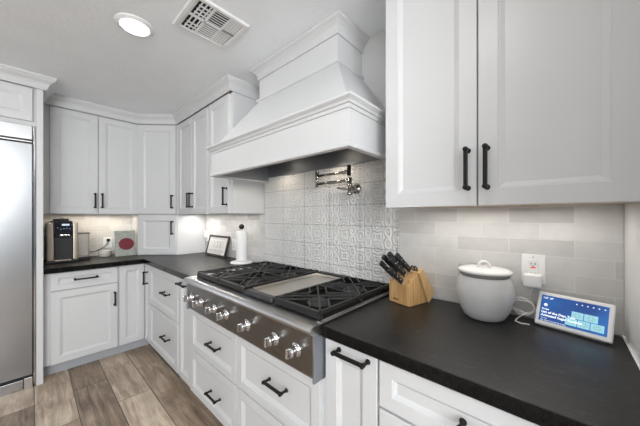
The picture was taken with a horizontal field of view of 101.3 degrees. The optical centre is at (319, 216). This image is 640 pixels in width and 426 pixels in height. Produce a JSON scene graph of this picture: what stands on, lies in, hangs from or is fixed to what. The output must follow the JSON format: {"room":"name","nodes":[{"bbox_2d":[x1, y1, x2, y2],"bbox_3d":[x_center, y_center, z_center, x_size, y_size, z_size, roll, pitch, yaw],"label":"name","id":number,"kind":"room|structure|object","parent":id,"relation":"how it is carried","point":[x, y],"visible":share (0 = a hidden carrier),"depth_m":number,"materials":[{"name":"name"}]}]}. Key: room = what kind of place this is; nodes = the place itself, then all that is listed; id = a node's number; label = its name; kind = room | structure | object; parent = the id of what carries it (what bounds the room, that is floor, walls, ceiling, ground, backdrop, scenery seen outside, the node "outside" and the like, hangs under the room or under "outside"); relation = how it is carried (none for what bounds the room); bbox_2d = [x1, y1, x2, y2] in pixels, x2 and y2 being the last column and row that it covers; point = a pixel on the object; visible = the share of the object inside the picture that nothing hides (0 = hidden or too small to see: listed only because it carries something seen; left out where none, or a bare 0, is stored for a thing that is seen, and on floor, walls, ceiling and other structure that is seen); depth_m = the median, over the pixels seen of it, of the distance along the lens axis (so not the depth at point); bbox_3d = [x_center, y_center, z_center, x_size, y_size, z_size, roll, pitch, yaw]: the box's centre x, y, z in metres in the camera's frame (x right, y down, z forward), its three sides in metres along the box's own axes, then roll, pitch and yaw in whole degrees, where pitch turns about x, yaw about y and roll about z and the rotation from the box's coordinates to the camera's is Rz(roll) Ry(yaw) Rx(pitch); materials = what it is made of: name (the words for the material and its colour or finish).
{"room":"kitchen","nodes":[
{"label":"kitchen","id":0,"kind":"room"},
{"bbox_2d":[0,344,223,425],"bbox_3d":[-1.589,1.358,-0.983,6.600,0.050,6.600,0,0,42],"label":"floor","id":1,"kind":"structure","parent":0,"point":[137,386],"depth_m":1.93,"materials":[{"name":"brown wood"}]},
{"bbox_2d":[0,121,35,396],"bbox_3d":[-2.760,0.311,1.914,0.729,2.045,0.930,0,0,42],"label":"refrigerator","id":2,"kind":"object","parent":1,"relation":"on","point":[17,141],"visible":1,"depth_m":1.99,"materials":[{"name":"silver metal"}]},
{"bbox_2d":[0,80,42,385],"bbox_3d":[-2.790,0.153,1.955,0.664,2.360,0.990,0,0,42],"label":"tall cabinet","id":3,"kind":"object","parent":1,"relation":"on","point":[20,104],"visible":0.88,"depth_m":2.08,"materials":[{"name":"white paint"}]},
{"bbox_2d":[0,63,56,100],"bbox_3d":[-2.596,-1.060,1.828,0.351,0.096,1.064,0,0,42],"label":"crown molding","id":4,"kind":"structure","parent":3,"relation":"attached to","point":[8,73],"depth_m":2.01,"materials":[{"name":"white paint"}]},
{"bbox_2d":[43,266,117,376],"bbox_3d":[-2.294,0.898,2.509,0.654,0.872,0.494,0,0,42],"label":"base cabinet","id":5,"kind":"object","parent":1,"relation":"on","point":[80,308],"visible":1,"depth_m":2.31,"materials":[{"name":"white paint"}]},
{"bbox_2d":[43,252,263,278],"bbox_3d":[-1.581,0.440,2.424,1.804,0.042,1.328,0,0,42],"label":"countertop","id":6,"kind":"structure","parent":5,"relation":"on","point":[182,266],"depth_m":2.42,"materials":[{"name":"stone"}]},
{"bbox_2d":[45,217,89,263],"bbox_3d":[-2.425,0.209,2.529,0.355,0.417,0.307,0,0,42],"label":"coffee machine","id":7,"kind":"object","parent":6,"relation":"on","point":[64,243],"visible":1,"depth_m":2.41,"materials":[{"name":"black plastic"}]},
{"bbox_2d":[98,250,111,256],"bbox_3d":[-2.271,0.386,2.773,0.114,0.062,0.114,0,0,42],"label":"bowl","id":8,"kind":"object","parent":6,"relation":"on","point":[102,253],"visible":1,"depth_m":2.73,"materials":[{"name":"white ceramic"}]},
{"bbox_2d":[114,230,135,256],"bbox_3d":[-2.101,0.284,2.834,0.063,0.271,0.182,0,0,42],"label":"decorative board","id":9,"kind":"object","parent":6,"relation":"on","point":[125,241],"visible":0.99,"depth_m":2.82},
{"bbox_2d":[132,214,204,254],"bbox_3d":[-1.785,0.196,3.092,0.604,0.446,0.614,0,0,42],"label":"appliance garage","id":10,"kind":"object","parent":6,"relation":"on","point":[155,234],"visible":0.98,"depth_m":2.89,"materials":[{"name":"white paint"}]},
{"bbox_2d":[205,235,230,257],"bbox_3d":[-1.102,0.309,2.818,0.435,0.218,0.074,0,0,42],"label":"framed print","id":11,"kind":"object","parent":6,"relation":"on","point":[217,245],"visible":1,"depth_m":2.80,"materials":[{"name":"paper"}]},
{"bbox_2d":[230,224,252,264],"bbox_3d":[-0.716,0.242,2.396,0.200,0.354,0.200,0,0,42],"label":"paper towel holder","id":12,"kind":"object","parent":6,"relation":"on","point":[241,226],"visible":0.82,"depth_m":2.36,"materials":[{"name":"white plastic"}]},
{"bbox_2d":[236,231,246,260],"bbox_3d":[-0.716,0.265,2.396,0.096,0.266,0.096,0,0,42],"label":"paper towel roll","id":13,"kind":"object","parent":12,"relation":"on","point":[241,236],"visible":1,"depth_m":2.35,"materials":[{"name":"white paper"}]},
{"bbox_2d":[117,263,149,353],"bbox_3d":[-1.804,0.898,2.967,0.762,0.872,0.841,0,0,42],"label":"base cabinet","id":14,"kind":"object","parent":1,"relation":"on","point":[133,280],"visible":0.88,"depth_m":2.59,"materials":[{"name":"white paint"}]},
{"bbox_2d":[149,265,178,372],"bbox_3d":[-1.190,0.898,2.521,0.742,0.872,0.674,0,0,42],"label":"base cabinet","id":15,"kind":"object","parent":1,"relation":"on","point":[163,291],"visible":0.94,"depth_m":2.28,"materials":[{"name":"white paint"}]},
{"bbox_2d":[175,278,190,385],"bbox_3d":[-0.819,0.898,2.183,0.258,0.872,0.674,0,0,42],"label":"base cabinet","id":16,"kind":"object","parent":1,"relation":"on","point":[184,314],"visible":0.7,"depth_m":2.00,"materials":[{"name":"white paint"}]},
{"bbox_2d":[190,309,237,425],"bbox_3d":[-0.493,0.985,1.881,0.627,0.697,0.684,0,0,42],"label":"base cabinet","id":17,"kind":"object","parent":1,"relation":"on","point":[213,351],"visible":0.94,"depth_m":1.63,"materials":[{"name":"white paint"}]},
{"bbox_2d":[237,336,325,425],"bbox_3d":[-0.025,0.985,1.455,0.636,0.697,0.684,0,0,42],"label":"base cabinet","id":18,"kind":"object","parent":1,"relation":"on","point":[270,392],"visible":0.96,"depth_m":1.24,"materials":[{"name":"white paint"}]},
{"bbox_2d":[326,338,380,425],"bbox_3d":[0.302,0.898,1.165,0.234,0.872,0.674,0,0,42],"label":"base cabinet","id":19,"kind":"object","parent":1,"relation":"on","point":[352,376],"visible":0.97,"depth_m":0.95,"materials":[{"name":"white paint"}]},
{"bbox_2d":[379,360,538,425],"bbox_3d":[0.615,0.898,0.880,0.610,0.872,0.674,0,0,42],"label":"base cabinet","id":20,"kind":"object","parent":1,"relation":"on","point":[406,398],"visible":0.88,"depth_m":0.77,"materials":[{"name":"white paint"}]},
{"bbox_2d":[322,295,639,425],"bbox_3d":[0.535,0.440,0.965,0.844,0.042,0.638,0,0,42],"label":"countertop","id":21,"kind":"structure","parent":20,"relation":"on","point":[535,373],"depth_m":0.78,"materials":[{"name":"stone"}]},
{"bbox_2d":[183,261,388,384],"bbox_3d":[-0.257,0.503,1.625,1.217,0.260,0.725,0,0,42],"label":"cooktop","id":22,"kind":"object","parent":21,"relation":"in","point":[282,310],"visible":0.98,"depth_m":1.32,"materials":[{"name":"silver metal"}]},
{"bbox_2d":[200,266,287,282],"bbox_3d":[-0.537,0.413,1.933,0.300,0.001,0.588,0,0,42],"label":"grate","id":23,"kind":"object","parent":22,"relation":"on","point":[204,278],"depth_m":1.85,"materials":[{"name":"black metal"}]},
{"bbox_2d":[220,272,303,292],"bbox_3d":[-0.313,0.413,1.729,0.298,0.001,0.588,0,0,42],"label":"grate","id":24,"kind":"object","parent":22,"relation":"on","point":[232,288],"depth_m":1.62,"materials":[{"name":"black metal"}]},
{"bbox_2d":[317,271,346,281],"bbox_3d":[0.079,0.396,1.751,0.236,0.034,0.046,0,0,42],"label":"vent","id":25,"kind":"object","parent":22,"relation":"attached to","point":[319,273],"depth_m":1.73,"materials":[{"name":"metal"}]},
{"bbox_2d":[276,282,388,318],"bbox_3d":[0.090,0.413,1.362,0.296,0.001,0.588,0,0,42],"label":"grate","id":26,"kind":"object","parent":22,"relation":"on","point":[313,304],"depth_m":1.25,"materials":[{"name":"black metal"}]},
{"bbox_2d":[389,267,434,306],"bbox_3d":[0.458,0.334,1.310,0.182,0.170,0.132,0,0,-32],"label":"knife block","id":27,"kind":"object","parent":21,"relation":"on","point":[416,289],"visible":0.79,"depth_m":1.26,"materials":[{"name":"brown wood"}]},
{"bbox_2d":[379,260,393,278],"bbox_3d":[0.339,0.266,1.290,0.127,0.113,0.016,0,0,-32],"label":"kitchen knife","id":28,"kind":"object","parent":27,"relation":"in","point":[382,264],"visible":0.52,"depth_m":1.27,"materials":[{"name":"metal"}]},
{"bbox_2d":[381,254,398,274],"bbox_3d":[0.353,0.240,1.285,0.139,0.123,0.018,0,0,-32],"label":"kitchen knife","id":29,"kind":"object","parent":27,"relation":"in","point":[384,257],"visible":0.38,"depth_m":1.26,"materials":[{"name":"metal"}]},
{"bbox_2d":[387,267,403,284],"bbox_3d":[0.365,0.286,1.233,0.127,0.113,0.019,0,0,-32],"label":"kitchen knife","id":30,"kind":"object","parent":27,"relation":"in","point":[390,270],"visible":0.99,"depth_m":1.22,"materials":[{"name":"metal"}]},
{"bbox_2d":[387,251,405,270],"bbox_3d":[0.378,0.226,1.275,0.140,0.125,0.018,0,0,-33],"label":"kitchen knife","id":31,"kind":"object","parent":27,"relation":"in","point":[389,253],"visible":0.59,"depth_m":1.25,"materials":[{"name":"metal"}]},
{"bbox_2d":[388,256,406,277],"bbox_3d":[0.375,0.244,1.242,0.144,0.127,0.022,0,0,-32],"label":"kitchen knife","id":32,"kind":"object","parent":27,"relation":"in","point":[393,262],"visible":0.98,"depth_m":1.23,"materials":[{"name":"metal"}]},
{"bbox_2d":[394,253,412,273],"bbox_3d":[0.404,0.227,1.244,0.137,0.122,0.019,0,0,-32],"label":"kitchen knife","id":33,"kind":"object","parent":27,"relation":"in","point":[397,256],"visible":0.98,"depth_m":1.23,"materials":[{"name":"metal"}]},
{"bbox_2d":[456,260,514,321],"bbox_3d":[0.692,0.300,1.106,0.209,0.236,0.209,0,0,42],"label":"ceramic jar","id":34,"kind":"object","parent":21,"relation":"on","point":[486,293],"visible":1,"depth_m":1.03,"materials":[{"name":"grey ceramic"}]},
{"bbox_2d":[534,291,615,343],"bbox_3d":[0.920,0.357,0.957,0.069,0.122,0.208,0,0,-33],"label":"smart display","id":35,"kind":"object","parent":21,"relation":"on","point":[593,320],"visible":1,"depth_m":0.94,"materials":[{"name":"blue glass"}]},
{"bbox_2d":[568,313,600,330],"bbox_3d":[0.923,0.365,0.918,0.017,0.038,0.087,0,0,-33],"label":"picture","id":36,"kind":"object","parent":35,"relation":"attached to","point":[576,321],"depth_m":0.92,"materials":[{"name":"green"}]},
{"bbox_2d":[0,0,385,124],"bbox_3d":[-1.589,-1.149,-0.983,6.600,0.080,6.600,0,0,42],"label":"ceiling","id":37,"kind":"structure","parent":0,"point":[79,44],"depth_m":1.70,"materials":[{"name":"paint"}]},
{"bbox_2d":[113,13,154,37],"bbox_3d":[-1.074,-1.102,1.522,0.196,0.012,0.196,0,0,42],"label":"recessed light","id":38,"kind":"object","parent":37,"relation":"in","point":[132,24],"visible":1,"depth_m":1.51,"materials":[{"name":"white plastic"}]},
{"bbox_2d":[172,0,249,48],"bbox_3d":[-0.625,-1.100,1.506,0.307,0.016,0.310,0,0,42],"label":"ceiling vent","id":39,"kind":"object","parent":37,"relation":"in","point":[204,19],"visible":1,"depth_m":1.49,"materials":[{"name":"white metal"}]},
{"bbox_2d":[201,29,621,336],"bbox_3d":[0.598,0.112,1.421,6.600,2.442,0.100,0,0,42],"label":"wall","id":40,"kind":"structure","parent":0,"point":[374,51],"depth_m":1.59,"materials":[{"name":"white paint"}]},
{"bbox_2d":[43,74,258,124],"bbox_3d":[-1.435,-1.060,2.505,1.990,0.096,0.712,0,0,9],"label":"crown molding","id":41,"kind":"structure","parent":40,"relation":"attached to","point":[228,83],"depth_m":2.48,"materials":[{"name":"white paint"}]},
{"bbox_2d":[138,124,200,214],"bbox_3d":[-1.785,-0.524,3.092,0.604,0.989,0.614,0,0,42],"label":"upper cabinet","id":42,"kind":"object","parent":40,"relation":"attached to","point":[157,144],"visible":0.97,"depth_m":2.88,"materials":[{"name":"white paint"}]},
{"bbox_2d":[178,106,208,213],"bbox_3d":[-1.208,-0.524,2.744,0.754,0.989,0.368,0,0,42],"label":"upper cabinet","id":43,"kind":"object","parent":40,"relation":"attached to","point":[193,133],"visible":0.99,"depth_m":2.58,"materials":[{"name":"white paint"}]},
{"bbox_2d":[204,214,264,263],"bbox_3d":[-1.142,0.194,2.930,1.776,0.446,0.007,0,0,42],"label":"tile backsplash","id":44,"kind":"structure","parent":40,"relation":"attached to","point":[216,224],"depth_m":2.57,"materials":[{"name":"white tile"}]},
{"bbox_2d":[232,239,235,250],"bbox_3d":[-0.878,0.283,2.679,0.078,0.118,0.009,0,0,42],"label":"wall outlet","id":45,"kind":"object","parent":44,"relation":"attached to","point":[233,240],"visible":0.93,"depth_m":2.67,"materials":[{"name":"white plastic"}]},
{"bbox_2d":[209,91,263,213],"bbox_3d":[-0.776,-0.524,2.351,0.412,0.989,0.368,0,0,42],"label":"upper cabinet","id":46,"kind":"object","parent":40,"relation":"attached to","point":[226,196],"visible":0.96,"depth_m":2.22,"materials":[{"name":"white paint"}]},
{"bbox_2d":[206,10,385,182],"bbox_3d":[-0.178,-0.701,1.692,1.301,0.812,0.541,0,0,42],"label":"range hood","id":47,"kind":"object","parent":40,"relation":"attached to","point":[315,109],"visible":1,"depth_m":1.52,"materials":[{"name":"paint"}]},
{"bbox_2d":[250,10,368,80],"bbox_3d":[-0.114,-1.067,1.798,0.854,0.080,0.298,0,0,42],"label":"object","id":48,"kind":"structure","parent":47,"relation":"attached to","point":[337,24],"depth_m":1.59,"materials":[{"name":"paint"}]},
{"bbox_2d":[265,160,398,282],"bbox_3d":[-0.019,0.032,1.908,1.261,0.742,0.008,0,0,42],"label":"backsplash","id":49,"kind":"structure","parent":40,"relation":"attached to","point":[325,228],"depth_m":1.80,"materials":[{"name":"tile"}]},
{"bbox_2d":[315,165,360,194],"bbox_3d":[0.098,-0.227,1.711,0.322,0.184,0.126,0,0,42],"label":"pot filler","id":50,"kind":"object","parent":49,"relation":"attached to","point":[356,188],"visible":1,"depth_m":1.65,"materials":[{"name":"silver metal"}]},
{"bbox_2d":[399,204,623,335],"bbox_3d":[0.757,0.184,1.203,0.835,0.467,0.007,0,0,42],"label":"tile backsplash","id":51,"kind":"structure","parent":40,"relation":"attached to","point":[582,245],"depth_m":1.10,"materials":[{"name":"white tile"}]},
{"bbox_2d":[521,254,545,284],"bbox_3d":[0.878,0.213,1.081,0.078,0.118,0.010,0,0,42],"label":"wall outlet","id":52,"kind":"object","parent":51,"relation":"attached to","point":[530,263],"visible":0.86,"depth_m":1.08,"materials":[{"name":"white plastic"}]},
{"bbox_2d":[523,273,541,288],"bbox_3d":[0.863,0.257,1.066,0.058,0.053,0.050,0,0,42],"label":"charger","id":53,"kind":"object","parent":52,"relation":"attached to","point":[532,280],"visible":1,"depth_m":1.05,"materials":[{"name":"white plastic"}]},
{"bbox_2d":[512,288,535,324],"bbox_3d":[0.816,0.351,1.061,0.094,0.132,0.104,0,0,42],"label":"charging cord","id":54,"kind":"object","parent":53,"relation":"hanging from","point":[533,304],"visible":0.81,"depth_m":1.07,"materials":[{"name":"white plastic"}]},
{"bbox_2d":[528,260,538,273],"bbox_3d":[0.877,0.213,1.079,0.035,0.072,0.002,0,0,42],"label":"receptacle","id":55,"kind":"object","parent":52,"relation":"attached to","point":[533,265],"depth_m":1.08,"materials":[{"name":"white plastic"}]},
{"bbox_2d":[386,0,639,207],"bbox_3d":[0.663,-0.529,1.030,0.742,0.979,0.387,0,0,42],"label":"upper cabinet","id":56,"kind":"object","parent":40,"relation":"attached to","point":[490,103],"visible":1,"depth_m":0.87,"materials":[{"name":"white paint"}]},
{"bbox_2d":[624,202,639,363],"bbox_3d":[0.844,0.112,0.589,0.117,2.442,0.800,0,0,42],"label":"wall","id":57,"kind":"structure","parent":0,"point":[631,209],"depth_m":0.81,"materials":[{"name":"white paint"}]},
{"bbox_2d":[622,335,639,369],"bbox_3d":[0.842,0.416,0.679,0.006,0.006,0.649,0,0,42],"label":"trim","id":58,"kind":"structure","parent":57,"relation":"attached to","point":[623,336],"depth_m":0.80,"materials":[{"name":"white plastic"}]},
{"bbox_3d":[-4.027,0.112,1.167,0.100,2.442,6.500,0,0,42],"label":"wall","id":59,"kind":"structure","parent":0,"visible":0},
{"bbox_2d":[43,214,133,259],"bbox_3d":[-2.253,0.194,3.035,0.007,0.446,1.328,0,0,42],"label":"tile backsplash","id":60,"kind":"structure","parent":59,"relation":"attached to","point":[99,226],"depth_m":2.85,"materials":[{"name":"white tile"}]},
{"bbox_2d":[103,237,111,247],"bbox_3d":[-2.355,0.283,2.911,0.009,0.118,0.078,0,0,42],"label":"wall outlet","id":61,"kind":"object","parent":60,"relation":"attached to","point":[109,245],"visible":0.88,"depth_m":2.91,"materials":[{"name":"white plastic"}]},
{"bbox_2d":[43,103,137,213],"bbox_3d":[-2.327,-0.524,2.693,0.356,0.989,0.722,0,0,42],"label":"upper cabinet","id":62,"kind":"object","parent":59,"relation":"attached to","point":[90,161],"visible":0.98,"depth_m":2.57,"materials":[{"name":"white paint"}]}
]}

